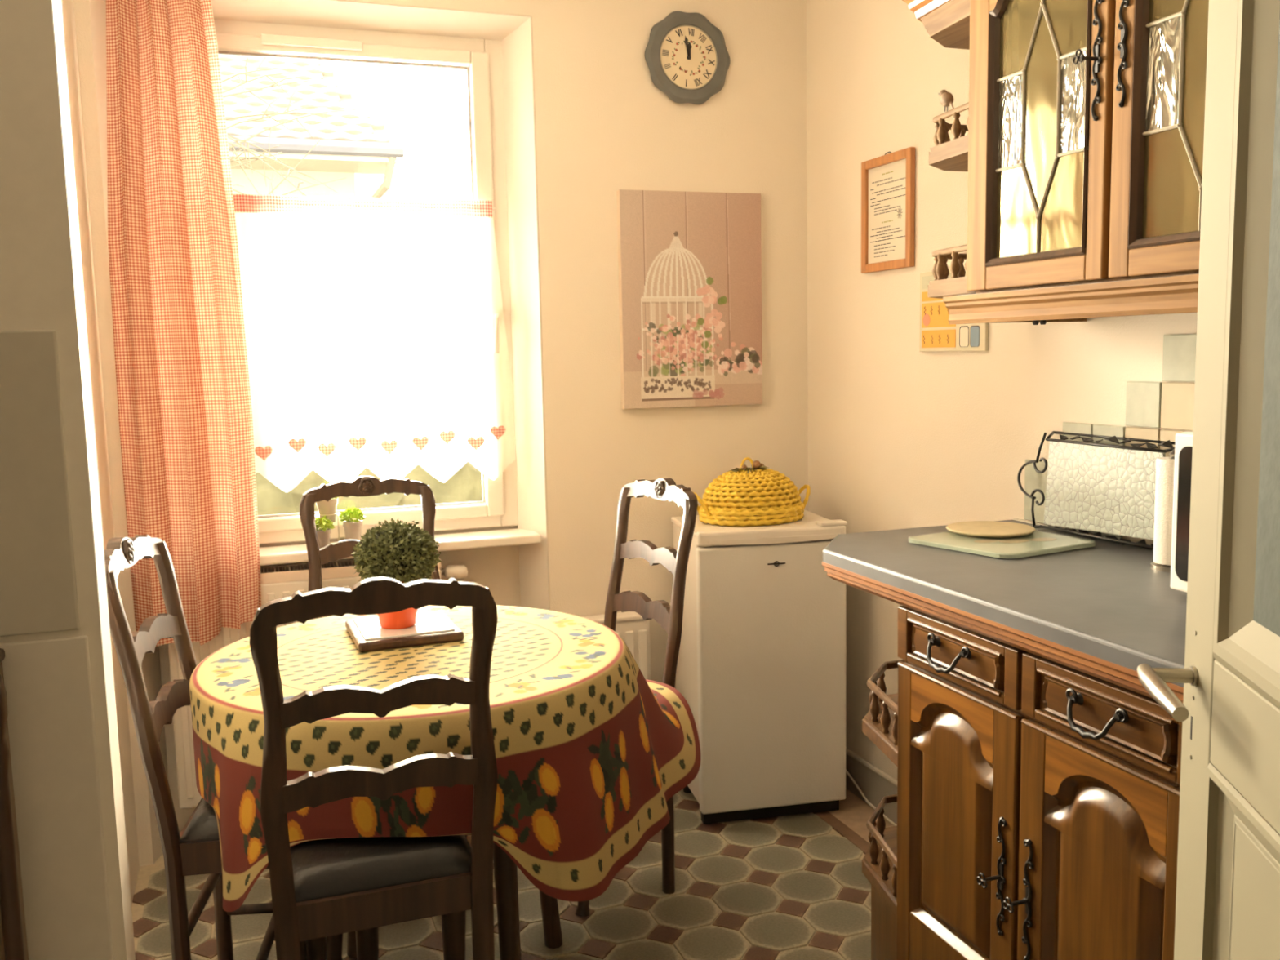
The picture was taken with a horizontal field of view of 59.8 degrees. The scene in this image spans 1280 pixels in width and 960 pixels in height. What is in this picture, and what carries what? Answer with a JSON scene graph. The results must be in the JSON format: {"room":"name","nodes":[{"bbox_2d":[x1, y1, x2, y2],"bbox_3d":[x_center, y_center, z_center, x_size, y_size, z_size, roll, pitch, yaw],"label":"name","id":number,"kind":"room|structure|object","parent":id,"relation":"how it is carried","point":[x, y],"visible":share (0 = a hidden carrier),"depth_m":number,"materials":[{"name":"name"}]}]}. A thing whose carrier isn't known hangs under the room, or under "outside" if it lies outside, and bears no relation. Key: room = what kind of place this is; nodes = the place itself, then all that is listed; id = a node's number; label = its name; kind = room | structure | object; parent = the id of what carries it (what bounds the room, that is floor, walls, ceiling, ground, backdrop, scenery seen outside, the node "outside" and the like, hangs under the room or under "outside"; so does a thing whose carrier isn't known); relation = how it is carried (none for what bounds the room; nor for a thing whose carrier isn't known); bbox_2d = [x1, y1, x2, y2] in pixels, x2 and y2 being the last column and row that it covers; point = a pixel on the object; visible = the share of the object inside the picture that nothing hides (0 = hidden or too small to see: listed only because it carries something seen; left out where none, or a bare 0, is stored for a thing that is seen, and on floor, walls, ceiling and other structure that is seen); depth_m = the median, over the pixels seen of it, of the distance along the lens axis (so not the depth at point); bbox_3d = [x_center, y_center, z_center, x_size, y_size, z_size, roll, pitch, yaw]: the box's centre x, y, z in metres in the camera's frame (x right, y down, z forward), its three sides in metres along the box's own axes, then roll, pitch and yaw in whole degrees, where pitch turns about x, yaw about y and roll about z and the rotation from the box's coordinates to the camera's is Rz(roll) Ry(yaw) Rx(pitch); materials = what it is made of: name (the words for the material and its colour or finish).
{"room":"kitchen","nodes":[
{"label":"kitchen","id":0,"kind":"room"},
{"bbox_2d":[0,0,135,959],"bbox_3d":[-1.491,-0.025,1.352,1.490,2.720,0.108,-4,7,-19],"label":"wall pier","id":1,"kind":"object","parent":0,"point":[53,584],"visible":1,"depth_m":1.53,"materials":[{"name":"paint"}]},
{"bbox_2d":[0,635,113,959],"bbox_3d":[-1.090,0.724,1.525,0.672,0.975,0.007,-4,7,-19],"label":"trim","id":2,"kind":"structure","parent":1,"relation":"attached to","point":[47,682],"depth_m":1.59,"materials":[{"name":"paint"}]},
{"bbox_2d":[61,0,139,905],"bbox_3d":[-1.314,-0.149,2.383,0.200,2.720,1.690,-4,7,-19],"label":"door frame","id":3,"kind":"structure","parent":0,"point":[68,6],"depth_m":2.77,"materials":[{"name":"white wood"}]},
{"bbox_2d":[377,578,419,629],"bbox_3d":[-0.524,0.262,2.401,0.106,0.105,0.106,-4,7,-19],"label":"pot","id":4,"kind":"object","parent":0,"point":[406,618],"depth_m":2.37,"materials":[{"name":"orange ceramic"}]},
{"bbox_2d":[73,0,808,866],"bbox_3d":[-0.479,-0.280,3.368,2.080,2.720,0.320,-4,7,-19],"label":"wall","id":5,"kind":"structure","parent":0,"point":[603,127],"depth_m":3.33,"materials":[{"name":"beige paint"}]},
{"bbox_2d":[106,0,261,646],"bbox_3d":[-0.784,-0.491,3.005,1.230,1.825,0.098,-4,7,-20],"label":"curtain","id":6,"kind":"object","parent":5,"relation":"hanging from","point":[185,418],"visible":0.94,"depth_m":2.86,"materials":[{"name":"orange fabric"}]},
{"bbox_2d":[102,0,549,609],"bbox_3d":[-0.838,-0.140,3.152,1.135,2.306,0.132,-4,7,-19],"label":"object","id":7,"kind":"structure","parent":5,"relation":"attached to","point":[514,31],"depth_m":3.25,"materials":[{"name":"white paint"}]},
{"bbox_2d":[213,19,541,565],"bbox_3d":[-0.860,-0.522,3.135,1.097,1.474,0.212,-4,7,-19],"label":"window","id":8,"kind":"structure","parent":5,"relation":"in","point":[482,60],"depth_m":3.24,"materials":[{"name":"white plastic"}]},
{"bbox_2d":[260,33,363,50],"bbox_3d":[-0.900,-1.202,3.059,0.270,0.025,0.016,-4,7,-19],"label":"vent","id":9,"kind":"object","parent":8,"relation":"attached to","point":[268,42],"depth_m":3.06,"materials":[{"name":"white paint"}]},
{"bbox_2d":[315,515,334,548],"bbox_3d":[-0.889,0.147,3.111,0.074,0.094,0.068,-4,7,-19],"label":"potted plant","id":10,"kind":"object","parent":8,"relation":"on","point":[323,533],"visible":0.74,"depth_m":3.10,"materials":[{"name":"green plant"}]},
{"bbox_2d":[315,496,339,541],"bbox_3d":[-0.881,0.102,3.160,0.071,0.173,0.062,-4,7,-19],"label":"flower pot","id":11,"kind":"object","parent":8,"relation":"on","point":[328,508],"visible":0.47,"depth_m":3.14,"materials":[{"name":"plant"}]},
{"bbox_2d":[337,506,366,540],"bbox_3d":[-0.823,0.130,3.185,0.077,0.109,0.081,-1,7,0],"label":"potted plant","id":12,"kind":"object","parent":8,"relation":"on","point":[353,528],"visible":0.95,"depth_m":3.17,"materials":[{"name":"green plant"}]},
{"bbox_2d":[233,194,515,492],"bbox_3d":[-0.819,-0.383,3.154,0.930,0.818,0.037,-4,7,-19],"label":"cafe curtain","id":13,"kind":"object","parent":8,"relation":"hanging from","point":[369,322],"visible":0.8,"depth_m":3.17,"materials":[{"name":"white fabric"}]},
{"bbox_2d":[644,11,729,104],"bbox_3d":[0.142,-1.250,3.300,0.273,0.264,0.023,-4,7,-19],"label":"wall clock","id":14,"kind":"object","parent":5,"relation":"attached to","point":[687,58],"visible":1,"depth_m":3.29,"materials":[{"name":"plastic"}]},
{"bbox_2d":[673,40,705,75],"bbox_3d":[0.146,-1.250,3.296,0.105,0.099,0.002,-4,7,-19],"label":"flower","id":15,"kind":"object","parent":14,"relation":"on","point":[689,56],"depth_m":3.30,"materials":[{"name":"paint"}]},
{"bbox_2d":[616,189,762,408],"bbox_3d":[0.157,-0.545,3.381,0.458,0.643,0.026,-4,7,-19],"label":"print","id":16,"kind":"object","parent":5,"relation":"attached to","point":[690,263],"visible":1,"depth_m":3.37},
{"bbox_2d":[131,788,897,959],"bbox_3d":[-0.186,1.327,0.914,3.900,0.122,5.600,-4,7,-19],"label":"floor","id":17,"kind":"structure","parent":0,"point":[790,886],"depth_m":2.74,"materials":[{"name":"tile"}]},
{"bbox_2d":[0,648,28,959],"bbox_3d":[-1.035,0.730,1.479,0.424,0.972,0.106,-4,7,-19],"label":"base cabinet","id":18,"kind":"object","parent":17,"relation":"on","point":[13,936],"visible":1,"depth_m":1.48,"materials":[{"name":"brown wood"}]},
{"bbox_2d":[103,534,342,959],"bbox_3d":[-0.797,0.616,2.180,0.379,1.034,0.371,-2,7,-8],"label":"dining chair","id":19,"kind":"object","parent":17,"relation":"on","point":[195,850],"visible":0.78,"depth_m":2.04,"materials":[{"name":"brown wood"}]},
{"bbox_2d":[128,543,133,560],"bbox_3d":[-0.962,0.137,2.102,0.010,0.033,0.028,-2,7,-8],"label":"flower","id":20,"kind":"object","parent":19,"relation":"on","point":[131,548],"depth_m":2.10,"materials":[{"name":"brown wood"}]},
{"bbox_2d":[168,558,467,808],"bbox_3d":[-0.895,0.627,3.197,0.818,0.775,0.115,-4,7,-19],"label":"radiator","id":21,"kind":"object","parent":17,"relation":"on","point":[279,581],"visible":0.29,"depth_m":3.05,"materials":[{"name":"white metal"}]},
{"bbox_2d":[260,558,441,584],"bbox_3d":[-0.941,0.259,3.145,0.740,0.030,0.107,-4,7,-19],"label":"grille","id":22,"kind":"object","parent":21,"relation":"attached to","point":[341,571],"depth_m":3.12,"materials":[{"name":"white metal"}]},
{"bbox_2d":[249,576,497,959],"bbox_3d":[-0.441,0.643,1.891,0.371,1.034,0.379,-4,7,-19],"label":"dining chair","id":23,"kind":"object","parent":17,"relation":"on","point":[320,888],"visible":0.98,"depth_m":1.77,"materials":[{"name":"brown wood"}]},
{"bbox_2d":[299,475,466,836],"bbox_3d":[-0.676,0.520,2.992,0.371,1.034,0.379,-4,7,-25],"label":"dining chair","id":24,"kind":"object","parent":17,"relation":"on","point":[362,486],"visible":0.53,"depth_m":3.04,"materials":[{"name":"brown wood"}]},
{"bbox_2d":[361,480,372,493],"bbox_3d":[-0.753,0.019,3.075,0.028,0.033,0.010,-4,7,-25],"label":"flower","id":25,"kind":"object","parent":24,"relation":"on","point":[366,486],"depth_m":3.07,"materials":[{"name":"brown wood"}]},
{"bbox_2d":[346,842,563,959],"bbox_3d":[-0.454,0.731,2.339,0.840,0.751,0.840,-4,7,-19],"label":"dining table","id":26,"kind":"object","parent":17,"relation":"on","point":[362,944],"visible":0.11,"depth_m":2.15,"materials":[{"name":"brown wood"}]},
{"bbox_2d":[189,604,700,911],"bbox_3d":[-0.365,0.522,2.372,1.082,0.360,0.992,-4,7,-19],"label":"tablecloth","id":27,"kind":"object","parent":26,"relation":"on","point":[591,752],"visible":0.81,"depth_m":2.00,"materials":[{"name":"fabric"}]},
{"bbox_2d":[345,610,464,652],"bbox_3d":[-0.515,0.325,2.422,0.220,0.024,0.224,-4,7,-21],"label":"book","id":28,"kind":"object","parent":27,"relation":"on","point":[432,627],"visible":0.95,"depth_m":2.35,"materials":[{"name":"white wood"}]},
{"bbox_2d":[351,518,441,629],"bbox_3d":[-0.522,0.196,2.396,0.190,0.236,0.191,-3,7,-14],"label":"boxwood","id":29,"kind":"object","parent":28,"relation":"on","point":[403,553],"visible":0.9,"depth_m":2.34,"materials":[{"name":"green plant"}]},
{"bbox_2d":[580,611,650,679],"bbox_3d":[-0.098,0.692,3.389,0.280,0.567,0.065,-4,7,-19],"label":"heater","id":30,"kind":"object","parent":17,"relation":"on","point":[631,627],"visible":0.13,"depth_m":3.37,"materials":[{"name":"white metal"}]},
{"bbox_2d":[574,477,697,916],"bbox_3d":[-0.077,0.522,2.859,0.379,1.034,0.371,-5,8,-29],"label":"dining chair","id":31,"kind":"object","parent":17,"relation":"on","point":[670,616],"visible":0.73,"depth_m":2.81,"materials":[{"name":"brown wood"}]},
{"bbox_2d":[655,483,662,496],"bbox_3d":[0.048,0.025,2.879,0.010,0.033,0.028,-5,8,-29],"label":"flower","id":32,"kind":"object","parent":31,"relation":"on","point":[658,486],"depth_m":2.88,"materials":[{"name":"brown wood"}]},
{"bbox_2d":[671,510,847,824],"bbox_3d":[0.351,0.540,3.324,0.440,0.866,0.341,-3,7,-11],"label":"fridge","id":33,"kind":"object","parent":17,"relation":"on","point":[761,673],"visible":0.88,"depth_m":3.17,"materials":[{"name":"white plastic"}]},
{"bbox_2d":[693,457,810,526],"bbox_3d":[0.328,0.025,3.282,0.292,0.188,0.297,2,7,26],"label":"bread basket","id":34,"kind":"object","parent":33,"relation":"on","point":[759,495],"visible":0.99,"depth_m":3.20,"materials":[{"name":"yellow wicker"}]},
{"bbox_2d":[845,769,897,826],"bbox_3d":[0.692,0.899,3.212,0.032,0.162,0.802,-4,7,-21],"label":"cable","id":35,"kind":"object","parent":17,"relation":"on","point":[846,771],"visible":0.32,"depth_m":3.31,"materials":[{"name":"white plastic"}]},
{"bbox_2d":[862,659,907,959],"bbox_3d":[0.704,0.635,2.389,0.543,0.879,0.326,-4,7,-19],"label":"corner shelf","id":36,"kind":"object","parent":17,"relation":"on","point":[880,724],"visible":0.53,"depth_m":2.31,"materials":[{"name":"brown wood"}]},
{"bbox_2d":[896,605,1279,959],"bbox_3d":[0.942,0.714,1.662,0.605,0.879,1.210,-4,7,-19],"label":"base cabinet","id":37,"kind":"object","parent":17,"relation":"on","point":[1038,797],"visible":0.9,"depth_m":1.77,"materials":[{"name":"brown wood"}]},
{"bbox_2d":[822,520,1186,703],"bbox_3d":[0.874,0.224,1.794,0.590,0.066,1.602,-4,7,-19],"label":"countertop","id":38,"kind":"structure","parent":37,"relation":"on","point":[1101,611],"depth_m":1.88,"materials":[{"name":"grey laminate"}]},
{"bbox_2d":[908,530,1095,558],"bbox_3d":[0.747,0.128,2.310,0.286,0.012,0.269,-5,8,-29],"label":"cutting board","id":39,"kind":"object","parent":38,"relation":"on","point":[1037,543],"visible":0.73,"depth_m":2.26,"materials":[{"name":"green glass"}]},
{"bbox_2d":[946,520,1035,537],"bbox_3d":[0.753,0.107,2.393,0.184,0.010,0.184,-4,7,-19],"label":"plate","id":40,"kind":"object","parent":39,"relation":"on","point":[974,528],"visible":1,"depth_m":2.38,"materials":[{"name":"beige wood"}]},
{"bbox_2d":[1013,518,1134,542],"bbox_3d":[1.150,0.173,1.881,0.008,0.004,1.590,-4,7,-19],"label":"upstand","id":41,"kind":"object","parent":38,"relation":"on","point":[1015,519],"visible":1,"depth_m":2.56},
{"bbox_2d":[1017,431,1175,551],"bbox_3d":[0.962,0.018,2.298,0.060,0.221,0.546,-4,7,-19],"label":"serving tray","id":42,"kind":"object","parent":38,"relation":"on","point":[1093,486],"visible":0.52,"depth_m":2.29,"materials":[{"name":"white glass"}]},
{"bbox_2d":[1150,448,1174,572],"bbox_3d":[0.964,0.052,2.015,0.068,0.220,0.068,-4,7,-19],"label":"paper roll","id":43,"kind":"object","parent":38,"relation":"on","point":[1164,487],"visible":0.5,"depth_m":2.00,"materials":[{"name":"paper"}]},
{"bbox_2d":[1169,431,1193,592],"bbox_3d":[1.059,0.071,1.633,0.272,0.268,0.447,-4,7,-19],"label":"microwave","id":44,"kind":"object","parent":38,"relation":"on","point":[1184,441],"visible":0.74,"depth_m":1.78,"materials":[{"name":"white plastic"}]},
{"bbox_2d":[1136,0,1279,959],"bbox_3d":[0.566,0.213,0.944,0.102,2.044,0.720,0,7,9],"label":"door","id":45,"kind":"structure","parent":17,"relation":"on","point":[1228,900],"depth_m":1.15,"materials":[{"name":"beige paint"}]},
{"bbox_2d":[806,0,1197,780],"bbox_3d":[1.443,-0.083,1.317,0.200,2.720,5.550,-4,7,-19],"label":"wall","id":46,"kind":"structure","parent":0,"point":[900,436],"depth_m":3.03,"materials":[{"name":"beige paint"}]},
{"bbox_2d":[845,747,897,824],"bbox_3d":[0.769,0.931,3.081,0.020,0.129,1.300,-4,7,-19],"label":"baseboard","id":47,"kind":"structure","parent":46,"relation":"attached to","point":[874,783],"depth_m":3.30,"materials":[{"name":"beige wood"}]},
{"bbox_2d":[861,146,915,273],"bbox_3d":[0.677,-0.736,3.052,0.016,0.318,0.250,-4,7,-19],"label":"picture frame","id":48,"kind":"object","parent":46,"relation":"attached to","point":[887,180],"visible":1,"depth_m":3.05,"materials":[{"name":"brown wood"}]},
{"bbox_2d":[902,0,975,298],"bbox_3d":[0.736,-0.712,2.369,0.351,0.634,0.320,-4,7,-19],"label":"corner shelf","id":49,"kind":"object","parent":46,"relation":"attached to","point":[948,24],"visible":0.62,"depth_m":2.31,"materials":[{"name":"brown wood"}]},
{"bbox_2d":[937,89,954,111],"bbox_3d":[0.633,-0.779,2.300,0.024,0.056,0.057,-4,7,-19],"label":"bird figurine","id":50,"kind":"object","parent":49,"relation":"on","point":[946,99],"visible":1,"depth_m":2.29,"materials":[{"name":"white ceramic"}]},
{"bbox_2d":[919,267,988,351],"bbox_3d":[0.786,-0.427,2.802,0.012,0.205,0.278,-4,7,-19],"label":"calendar","id":51,"kind":"object","parent":46,"relation":"attached to","point":[936,334],"visible":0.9,"depth_m":2.84,"materials":[{"name":"paper"}]},
{"bbox_2d":[942,0,1208,324],"bbox_3d":[0.967,-0.676,1.684,0.380,0.850,1.717,-4,7,-19],"label":"upper cabinet","id":52,"kind":"object","parent":46,"relation":"attached to","point":[1086,118],"visible":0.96,"depth_m":1.89,"materials":[{"name":"brown wood"}]},
{"bbox_2d":[1023,333,1196,545],"bbox_3d":[1.020,-0.077,2.207,0.008,0.418,0.767,-4,7,-19],"label":"wall tiles","id":53,"kind":"structure","parent":46,"relation":"attached to","point":[1162,405],"depth_m":2.20,"materials":[{"name":"white tile"}]},
{"label":"outside","id":54,"kind":"structure","parent":0,"visible":0},
{"bbox_3d":[-4.111,1.138,14.009,26.000,0.200,21.600,-4,7,-19],"label":"ground","id":55,"kind":"structure","parent":54,"visible":0},
{"bbox_2d":[221,57,346,195],"bbox_3d":[-2.692,-0.600,7.793,1.398,4.628,0.831,-3,7,-11],"label":"bare tree","id":56,"kind":"object","parent":55,"relation":"on","point":[255,157],"visible":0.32,"depth_m":7.73,"materials":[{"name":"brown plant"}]},
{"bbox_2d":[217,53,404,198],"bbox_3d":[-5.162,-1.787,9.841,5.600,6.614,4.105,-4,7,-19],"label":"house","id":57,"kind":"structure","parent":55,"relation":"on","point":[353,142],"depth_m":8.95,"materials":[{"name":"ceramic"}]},
{"bbox_2d":[255,461,482,515],"bbox_3d":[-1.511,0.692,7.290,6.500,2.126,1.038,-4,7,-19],"label":"window pane","id":58,"kind":"object","parent":55,"relation":"on","point":[464,485],"visible":0.02,"depth_m":6.80,"materials":[{"name":"clear glass"}]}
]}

